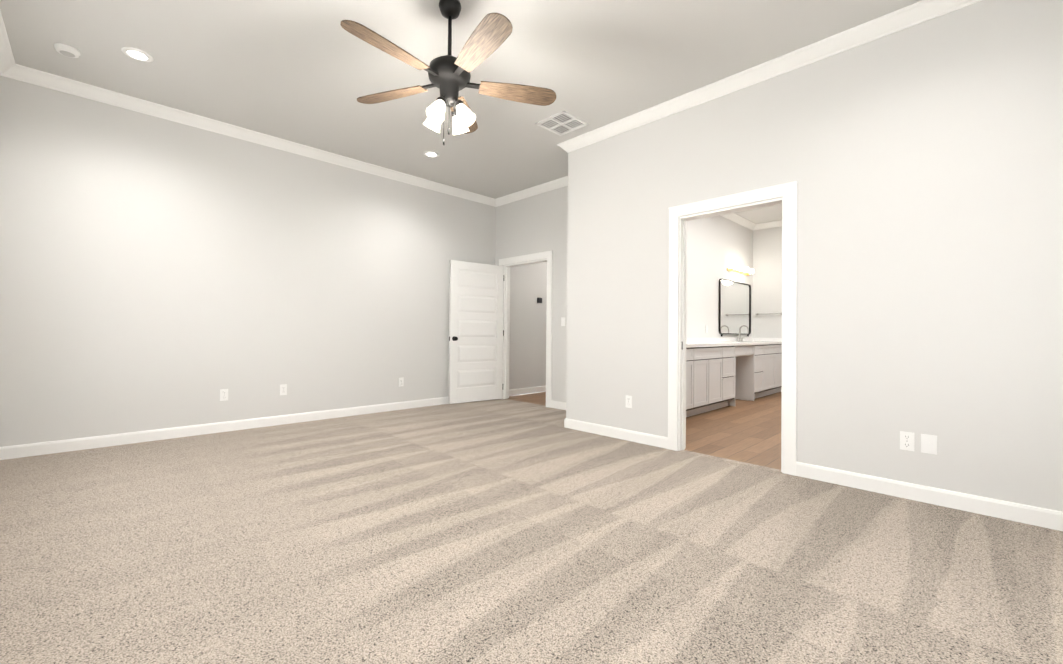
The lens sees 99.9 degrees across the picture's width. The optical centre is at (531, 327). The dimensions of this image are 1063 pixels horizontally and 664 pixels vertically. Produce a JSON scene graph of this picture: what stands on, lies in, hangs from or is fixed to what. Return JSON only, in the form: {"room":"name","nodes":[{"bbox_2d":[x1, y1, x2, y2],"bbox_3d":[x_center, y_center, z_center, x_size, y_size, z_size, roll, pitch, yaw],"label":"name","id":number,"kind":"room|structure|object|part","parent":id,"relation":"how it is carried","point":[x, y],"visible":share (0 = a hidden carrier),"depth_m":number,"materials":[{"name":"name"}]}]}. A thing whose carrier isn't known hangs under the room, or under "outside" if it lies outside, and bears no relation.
{"room":"empty bedroom","nodes":[
{"label":"empty bedroom","id":0,"kind":"room"},
{"bbox_2d":[0,76,546,446],"bbox_3d":[-1.401,-0.464,6.262,8.150,3.075,0.150,1,-1,-45],"label":"wall","id":1,"kind":"structure","parent":0,"point":[157,273],"depth_m":4.37,"materials":[{"name":"paint"}]},
{"bbox_2d":[0,11,19,80],"bbox_3d":[-1.860,-2.008,1.233,0.086,0.092,6.360,1,-1,-45],"label":"crown molding","id":2,"kind":"structure","parent":1,"relation":"attached to","point":[8,68],"depth_m":3.34,"materials":[{"name":"white wood"}]},
{"bbox_2d":[220,389,227,400],"bbox_3d":[-3.087,0.672,4.483,0.070,0.115,0.008,1,-1,-45],"label":"electrical outlet","id":3,"kind":"object","parent":1,"relation":"attached to","point":[223,394],"visible":1,"depth_m":4.48,"materials":[{"name":"plastic"}]},
{"bbox_2d":[0,397,447,459],"bbox_3d":[-2.346,1.005,5.199,4.990,0.100,0.030,1,-1,-45],"label":"baseboard","id":4,"kind":"structure","parent":1,"relation":"attached to","point":[50,447],"depth_m":4.29,"materials":[{"name":"white wood"}]},
{"bbox_2d":[20,65,495,205],"bbox_3d":[-2.279,-1.973,5.229,4.930,0.092,0.086,1,-1,-45],"label":"crown molding","id":5,"kind":"structure","parent":1,"relation":"attached to","point":[29,75],"depth_m":4.42,"materials":[{"name":"white wood"}]},
{"bbox_2d":[280,384,286,394],"bbox_3d":[-2.702,0.674,4.862,0.070,0.115,0.008,1,-1,-45],"label":"electrical outlet","id":6,"kind":"object","parent":1,"relation":"attached to","point":[283,389],"visible":1,"depth_m":4.86,"materials":[{"name":"plastic"}]},
{"bbox_2d":[398,377,403,386],"bbox_3d":[-1.707,0.707,5.846,0.070,0.115,0.008,1,-1,-45],"label":"electrical outlet","id":7,"kind":"object","parent":1,"relation":"attached to","point":[401,381],"visible":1,"depth_m":5.85,"materials":[{"name":"plastic"}]},
{"bbox_2d":[509,386,545,395],"bbox_3d":[0.472,1.057,7.996,2.710,0.100,0.014,1,-1,-45],"label":"baseboard","id":8,"kind":"structure","parent":1,"relation":"attached to","point":[528,390],"depth_m":7.45,"materials":[{"name":"white wood"}]},
{"bbox_2d":[0,0,920,223],"bbox_3d":[1.453,-2.054,4.508,9.700,0.120,6.660,1,-1,-45],"label":"ceiling","id":9,"kind":"structure","parent":0,"point":[307,72],"depth_m":3.37,"materials":[{"name":"paint"}]},
{"bbox_2d":[54,43,80,57],"bbox_3d":[-3.405,-2.029,3.276,0.136,0.038,0.136,1,-1,-45],"label":"smoke detector","id":10,"kind":"object","parent":9,"relation":"attached to","point":[67,50],"visible":1,"depth_m":3.25,"materials":[{"name":"plastic"}]},
{"bbox_2d":[121,47,152,61],"bbox_3d":[-2.938,-2.037,3.330,0.180,0.011,0.180,1,-1,-45],"label":"recessed light","id":11,"kind":"object","parent":9,"relation":"in","point":[137,54],"visible":1,"depth_m":3.32,"materials":[{"name":"white plastic"}]},
{"bbox_2d":[424,151,438,156],"bbox_3d":[-1.153,-2.004,5.151,0.180,0.011,0.180,1,-1,-45],"label":"recessed light","id":12,"kind":"object","parent":9,"relation":"in","point":[431,153],"visible":1,"depth_m":5.13,"materials":[{"name":"white plastic"}]},
{"bbox_2d":[340,0,555,144],"bbox_3d":[-0.524,-1.586,2.746,1.315,0.885,1.330,1,-1,-45],"label":"fan","id":13,"kind":"object","parent":9,"relation":"hanging from","point":[449,74],"visible":1,"depth_m":2.72,"materials":[{"name":"brown wood"}]},
{"bbox_3d":[-0.515,-1.312,2.786,0.356,0.138,0.356,1,-1,-45],"label":"lamp shade","id":14,"kind":"part","parent":13,"relation":"part of","materials":[{"name":"white glass"}]},
{"bbox_2d":[535,110,588,135],"bbox_3d":[0.299,-2.001,4.379,0.370,0.008,0.370,1,-1,-45],"label":"ceiling vent","id":15,"kind":"object","parent":9,"relation":"in","point":[563,122],"visible":1,"depth_m":4.37,"materials":[{"name":"plastic"}]},
{"bbox_2d":[0,399,1062,663],"bbox_3d":[-0.111,1.103,2.958,5.080,0.100,6.360,1,-1,-45],"label":"floor carpet","id":16,"kind":"object","parent":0,"point":[500,531],"visible":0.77,"depth_m":2.03,"materials":[{"name":"beige carpet"}]},
{"bbox_2d":[495,186,567,401],"bbox_3d":[0.243,-0.450,6.242,0.120,3.075,2.190,1,-1,-45],"label":"wall","id":17,"kind":"structure","parent":0,"point":[538,223],"depth_m":6.14,"materials":[{"name":"paint"}]},
{"bbox_2d":[499,250,552,407],"bbox_3d":[-0.066,0.014,6.547,0.164,2.147,1.118,1,-1,-45],"label":"door frame","id":18,"kind":"structure","parent":17,"relation":"attached to","point":[547,254],"depth_m":6.50,"materials":[{"name":"white wood"}]},
{"bbox_2d":[448,260,503,403],"bbox_3d":[-0.813,0.059,6.570,0.912,2.020,0.195,1,-1,-45],"label":"hall door","id":19,"kind":"structure","parent":18,"relation":"attached to","point":[476,332],"depth_m":6.51,"materials":[{"name":"white wood"}]},
{"bbox_2d":[492,176,567,206],"bbox_3d":[0.215,-1.943,6.152,0.086,0.092,2.100,1,-1,-45],"label":"crown molding","id":20,"kind":"structure","parent":17,"relation":"attached to","point":[561,182],"depth_m":6.34,"materials":[{"name":"white wood"}]},
{"bbox_2d":[551,400,565,409],"bbox_3d":[0.610,1.036,5.748,0.014,0.100,0.975,1,-1,-45],"label":"baseboard","id":21,"kind":"structure","parent":17,"relation":"attached to","point":[554,404],"depth_m":5.99,"materials":[{"name":"white wood"}]},
{"bbox_2d":[561,317,564,325],"bbox_3d":[0.422,-0.084,5.961,0.010,0.115,0.070,1,-1,-45],"label":"light switch","id":22,"kind":"object","parent":17,"relation":"attached to","point":[562,321],"visible":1,"depth_m":5.96,"materials":[{"name":"plastic"}]},
{"bbox_2d":[508,392,780,469],"bbox_3d":[2.940,1.162,5.974,5.140,0.094,6.360,1,-1,-45],"label":"floor","id":23,"kind":"structure","parent":0,"point":[746,431],"depth_m":4.77,"materials":[{"name":"brown wood"}]},
{"bbox_2d":[686,346,781,416],"bbox_3d":[2.763,0.686,6.614,4.496,0.864,0.577,1,-1,-45],"label":"bathroom vanity","id":24,"kind":"object","parent":23,"relation":"on","point":[722,372],"depth_m":6.21,"materials":[{"name":"paint"}]},
{"bbox_2d":[686,342,781,345],"bbox_3d":[2.766,0.233,6.606,4.516,0.041,0.592,1,-1,-45],"label":"countertop","id":25,"kind":"structure","parent":24,"relation":"on","point":[687,343],"depth_m":6.48,"materials":[{"name":"white stone"}]},
{"bbox_2d":[737,325,748,340],"bbox_3d":[3.626,0.089,7.633,0.239,0.281,0.175,1,-1,-45],"label":"faucet","id":26,"kind":"object","parent":25,"relation":"on","point":[740,338],"visible":1,"depth_m":7.67,"materials":[{"name":"silver metal"}]},
{"bbox_2d":[686,215,752,337],"bbox_3d":[2.374,-0.427,6.724,5.230,3.075,0.120,1,-1,-45],"label":"wall","id":27,"kind":"structure","parent":0,"point":[718,246],"depth_m":7.14,"materials":[{"name":"paint"}]},
{"bbox_2d":[686,338,753,341],"bbox_3d":[2.564,0.183,6.810,4.516,0.059,0.018,1,-1,-45],"label":"backsplash","id":28,"kind":"structure","parent":27,"relation":"attached to","point":[687,339],"depth_m":7.27,"materials":[{"name":"white stone"}]},
{"bbox_2d":[719,279,750,335],"bbox_3d":[3.569,-0.331,7.797,1.380,0.955,0.028,1,-1,-45],"label":"mirror","id":29,"kind":"object","parent":27,"relation":"attached to","point":[734,306],"visible":1,"depth_m":7.76,"materials":[{"name":"black metal"}]},
{"bbox_2d":[720,213,755,229],"bbox_3d":[2.407,-1.919,6.613,5.080,0.092,0.086,1,-1,-45],"label":"crown molding","id":30,"kind":"structure","parent":27,"relation":"attached to","point":[734,217],"depth_m":7.88,"materials":[{"name":"white wood"}]},
{"bbox_2d":[727,264,753,275],"bbox_3d":[3.705,-1.018,7.858,0.980,0.107,0.136,1,-1,-45],"label":"sconce","id":31,"kind":"object","parent":27,"relation":"attached to","point":[745,272],"visible":1,"depth_m":7.84,"materials":[{"name":"white glass"}]},
{"bbox_2d":[753,226,781,389],"bbox_3d":[5.646,-0.395,7.027,0.150,3.075,4.050,1,-1,-45],"label":"wall","id":32,"kind":"structure","parent":0,"point":[767,268],"depth_m":8.23,"materials":[{"name":"paint"}]},
{"bbox_2d":[754,338,781,341],"bbox_3d":[4.372,0.212,8.181,0.018,0.059,0.574,1,-1,-45],"label":"backsplash","id":33,"kind":"structure","parent":32,"relation":"attached to","point":[755,339],"depth_m":8.14,"materials":[{"name":"white stone"}]},
{"bbox_2d":[756,220,781,229],"bbox_3d":[5.576,-1.888,6.959,0.086,0.092,3.870,1,-1,-45],"label":"crown molding","id":34,"kind":"structure","parent":32,"relation":"attached to","point":[773,224],"depth_m":8.18,"materials":[{"name":"white wood"}]},
{"bbox_2d":[566,0,1062,511],"bbox_3d":[1.896,-0.463,3.404,0.120,3.075,4.170,1,-1,-45],"label":"wall","id":35,"kind":"structure","parent":0,"point":[922,164],"depth_m":2.88,"materials":[{"name":"paint"}]},
{"bbox_2d":[564,418,667,448],"bbox_3d":[0.788,1.025,4.401,0.014,0.100,1.219,1,-1,-45],"label":"baseboard","id":36,"kind":"structure","parent":35,"relation":"attached to","point":[629,435],"depth_m":4.33,"materials":[{"name":"white wood"}]},
{"bbox_2d":[626,395,631,407],"bbox_3d":[0.930,0.705,4.269,0.008,0.115,0.070,1,-1,-45],"label":"electrical outlet","id":37,"kind":"object","parent":35,"relation":"attached to","point":[628,401],"visible":1,"depth_m":4.27,"materials":[{"name":"plastic"}]},
{"bbox_2d":[668,181,797,475],"bbox_3d":[1.628,0.001,3.666,0.164,2.147,1.018,1,-1,-45],"label":"door frame","id":38,"kind":"structure","parent":35,"relation":"attached to","point":[787,192],"depth_m":3.58,"materials":[{"name":"white wood"}]},
{"bbox_2d":[557,0,981,152],"bbox_3d":[1.805,-1.956,3.377,0.086,0.092,4.256,1,-1,-45],"label":"crown molding","id":39,"kind":"structure","parent":35,"relation":"attached to","point":[919,12],"depth_m":3.30,"materials":[{"name":"white wood"}]},
{"bbox_2d":[900,431,913,450],"bbox_3d":[2.367,0.713,2.814,0.008,0.115,0.070,1,-1,-45],"label":"electrical outlet","id":40,"kind":"object","parent":35,"relation":"attached to","point":[906,440],"visible":1,"depth_m":2.81,"materials":[{"name":"plastic"}]},
{"bbox_2d":[921,434,936,454],"bbox_3d":[2.439,0.713,2.740,0.010,0.115,0.075,1,-1,-45],"label":"outlet plate","id":41,"kind":"object","parent":35,"relation":"attached to","point":[929,444],"visible":1,"depth_m":2.74,"materials":[{"name":"plastic"}]},
{"bbox_2d":[796,462,1062,530],"bbox_3d":[2.603,1.023,2.566,0.014,0.100,1.925,1,-1,-45],"label":"baseboard","id":42,"kind":"structure","parent":35,"relation":"attached to","point":[1029,514],"depth_m":2.70,"materials":[{"name":"white wood"}]}
]}

